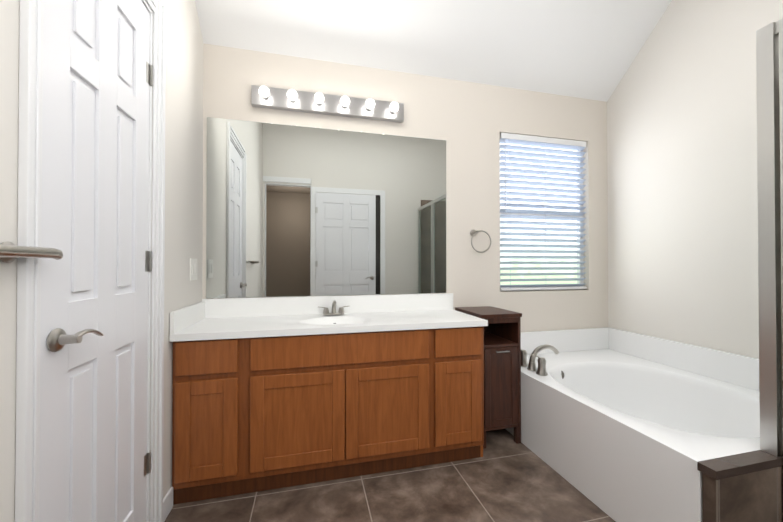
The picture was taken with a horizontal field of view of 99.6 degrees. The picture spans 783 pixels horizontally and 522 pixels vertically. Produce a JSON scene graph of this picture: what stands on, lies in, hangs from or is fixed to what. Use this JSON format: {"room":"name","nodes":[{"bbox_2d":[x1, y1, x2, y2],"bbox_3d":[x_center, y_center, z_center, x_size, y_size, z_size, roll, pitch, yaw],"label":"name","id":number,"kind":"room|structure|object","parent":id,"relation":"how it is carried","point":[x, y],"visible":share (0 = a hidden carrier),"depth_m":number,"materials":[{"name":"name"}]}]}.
{"room":"bathroom","nodes":[
{"label":"bathroom","id":0,"kind":"room"},
{"bbox_2d":[0,0,203,521],"bbox_3d":[-0.931,-0.871,0.732,0.100,4.200,2.940,0,0,-14],"label":"wall","id":1,"kind":"structure","parent":0,"point":[184,147],"depth_m":1.64,"materials":[{"name":"white paint"}]},
{"bbox_2d":[0,241,62,262],"bbox_3d":[-0.796,-0.024,0.526,0.065,0.050,0.678,0,0,-14],"label":"towel bar","id":2,"kind":"object","parent":1,"relation":"attached to","point":[10,252],"visible":1,"depth_m":0.75,"materials":[{"name":"grey metal"}]},
{"bbox_2d":[15,0,165,521],"bbox_3d":[-1.026,0.019,1.158,0.120,2.427,0.776,0,0,-14],"label":"door frame","id":3,"kind":"structure","parent":1,"relation":"attached to","point":[29,269],"depth_m":0.83,"materials":[{"name":"white wood"}]},
{"bbox_2d":[39,0,152,521],"bbox_3d":[-0.980,0.065,1.164,0.098,2.320,0.614,0,0,-14],"label":"door","id":4,"kind":"structure","parent":1,"relation":"in","point":[94,461],"depth_m":1.10,"materials":[{"name":"white wood"}]},
{"bbox_2d":[163,487,172,521],"bbox_3d":[0.325,1.180,0.823,2.390,0.100,2.344,0,0,-14],"label":"baseboard","id":5,"kind":"structure","parent":1,"relation":"attached to","point":[167,502],"depth_m":1.61,"materials":[{"name":"white wood"}]},
{"bbox_2d":[190,258,196,280],"bbox_3d":[-1.188,0.045,1.990,0.009,0.130,0.120,0,0,-14],"label":"switch plate","id":6,"kind":"object","parent":1,"relation":"attached to","point":[193,268],"visible":1,"depth_m":1.97,"materials":[{"name":"white plastic"}]},
{"bbox_2d":[165,429,615,521],"bbox_3d":[0.842,1.258,0.535,3.456,0.060,4.340,0,0,-14],"label":"floor","id":7,"kind":"structure","parent":0,"point":[505,478],"depth_m":1.73,"materials":[{"name":"tile"}]},
{"bbox_2d":[172,326,483,504],"bbox_3d":[-0.320,0.821,2.118,1.751,0.840,0.510,0,0,-14],"label":"bathroom vanity","id":8,"kind":"object","parent":7,"relation":"on","point":[251,415],"visible":0.98,"depth_m":1.84,"materials":[{"name":"brown wood"}]},
{"bbox_2d":[169,293,487,341],"bbox_3d":[-0.315,0.349,2.113,1.756,0.216,0.530,0,0,-14],"label":"countertop","id":9,"kind":"structure","parent":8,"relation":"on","point":[219,318],"depth_m":2.16,"materials":[{"name":"white stone"}]},
{"bbox_2d":[318,300,348,314],"bbox_3d":[-0.388,0.312,2.242,0.218,0.109,0.136,0,0,-14],"label":"faucet","id":10,"kind":"object","parent":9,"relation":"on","point":[333,312],"visible":1,"depth_m":2.26,"materials":[{"name":"grey metal"}]},
{"bbox_2d":[455,306,521,448],"bbox_3d":[0.698,0.798,2.413,0.308,0.890,0.423,0,0,-14],"label":"base cabinet","id":11,"kind":"object","parent":7,"relation":"on","point":[502,369],"visible":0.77,"depth_m":2.25,"materials":[{"name":"brown wood"}]},
{"bbox_2d":[506,327,759,521],"bbox_3d":[1.536,0.907,2.083,1.157,0.668,1.464,0,0,-14],"label":"bathtub","id":12,"kind":"object","parent":7,"relation":"on","point":[617,425],"visible":0.85,"depth_m":1.98,"materials":[{"name":"white ceramic"}]},
{"bbox_2d":[521,344,558,375],"bbox_3d":[1.061,0.672,2.354,0.281,0.171,0.292,0,0,-14],"label":"tub faucet","id":13,"kind":"object","parent":12,"relation":"on","point":[540,370],"visible":0.94,"depth_m":2.32,"materials":[{"name":"grey metal"}]},
{"bbox_2d":[697,450,782,521],"bbox_3d":[1.713,0.988,1.338,1.177,0.492,0.060,0,0,-14],"label":"wall","id":14,"kind":"structure","parent":7,"relation":"on","point":[745,487],"depth_m":1.22,"materials":[{"name":"tile"}]},
{"bbox_2d":[756,18,782,456],"bbox_3d":[2.015,0.152,0.752,0.847,2.155,1.354,0,0,-14],"label":"shower enclosure","id":15,"kind":"object","parent":14,"relation":"on","point":[769,58],"visible":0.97,"depth_m":1.28,"materials":[{"name":"metal"}]},
{"bbox_2d":[202,43,607,331],"bbox_3d":[0.333,-0.855,2.611,3.456,4.200,0.100,0,0,-14],"label":"wall","id":16,"kind":"structure","parent":0,"point":[469,122],"depth_m":2.62,"materials":[{"name":"beige paint"}]},
{"bbox_2d":[206,117,445,297],"bbox_3d":[-0.393,-0.354,2.371,1.688,1.190,0.006,0,0,-14],"label":"mirror","id":17,"kind":"object","parent":16,"relation":"attached to","point":[292,211],"visible":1,"depth_m":2.34,"materials":[{"name":"clear glass"}]},
{"bbox_2d":[251,85,403,122],"bbox_3d":[-0.415,-1.114,2.306,1.055,0.128,0.134,0,0,-14],"label":"light bar","id":18,"kind":"object","parent":16,"relation":"attached to","point":[298,101],"visible":1,"depth_m":2.31,"materials":[{"name":"silver metal"}]},
{"bbox_2d":[470,229,491,252],"bbox_3d":[0.695,-0.163,2.607,0.177,0.188,0.066,0,0,-14],"label":"towel ring","id":19,"kind":"object","parent":16,"relation":"attached to","point":[473,232],"visible":1,"depth_m":2.58,"materials":[{"name":"grey metal"}]},
{"bbox_2d":[500,151,583,290],"bbox_3d":[1.286,-0.407,2.865,0.871,1.304,0.035,0,0,-14],"label":"window","id":20,"kind":"structure","parent":16,"relation":"in","point":[580,260],"depth_m":2.94,"materials":[{"name":"white"}]},
{"bbox_2d":[500,132,586,289],"bbox_3d":[1.299,-0.412,2.821,0.837,1.291,0.056,0,0,-14],"label":"window blind","id":21,"kind":"object","parent":20,"relation":"attached to","point":[534,141],"visible":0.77,"depth_m":2.82,"materials":[{"name":"white plastic"}]},
{"bbox_2d":[195,0,671,101],"bbox_3d":[0.686,-1.962,1.193,3.456,1.210,3.040,0,0,-14],"label":"ceiling","id":22,"kind":"structure","parent":0,"point":[587,49],"depth_m":2.38,"materials":[{"name":"white paint"}]},
{"bbox_2d":[607,0,782,358],"bbox_3d":[2.327,-0.864,1.538,0.100,4.200,2.940,0,0,-14],"label":"wall","id":23,"kind":"structure","parent":0,"point":[682,191],"depth_m":2.31,"materials":[{"name":"white paint"}]},
{"label":"outside","id":24,"kind":"structure","parent":0,"visible":0},
{"bbox_2d":[500,143,576,284],"bbox_3d":[1.275,-0.406,2.912,1.473,2.106,0.001,0,0,-14],"label":"sky","id":25,"kind":"structure","parent":24,"point":[538,265],"depth_m":2.91,"materials":[{"name":"white"}]}
]}

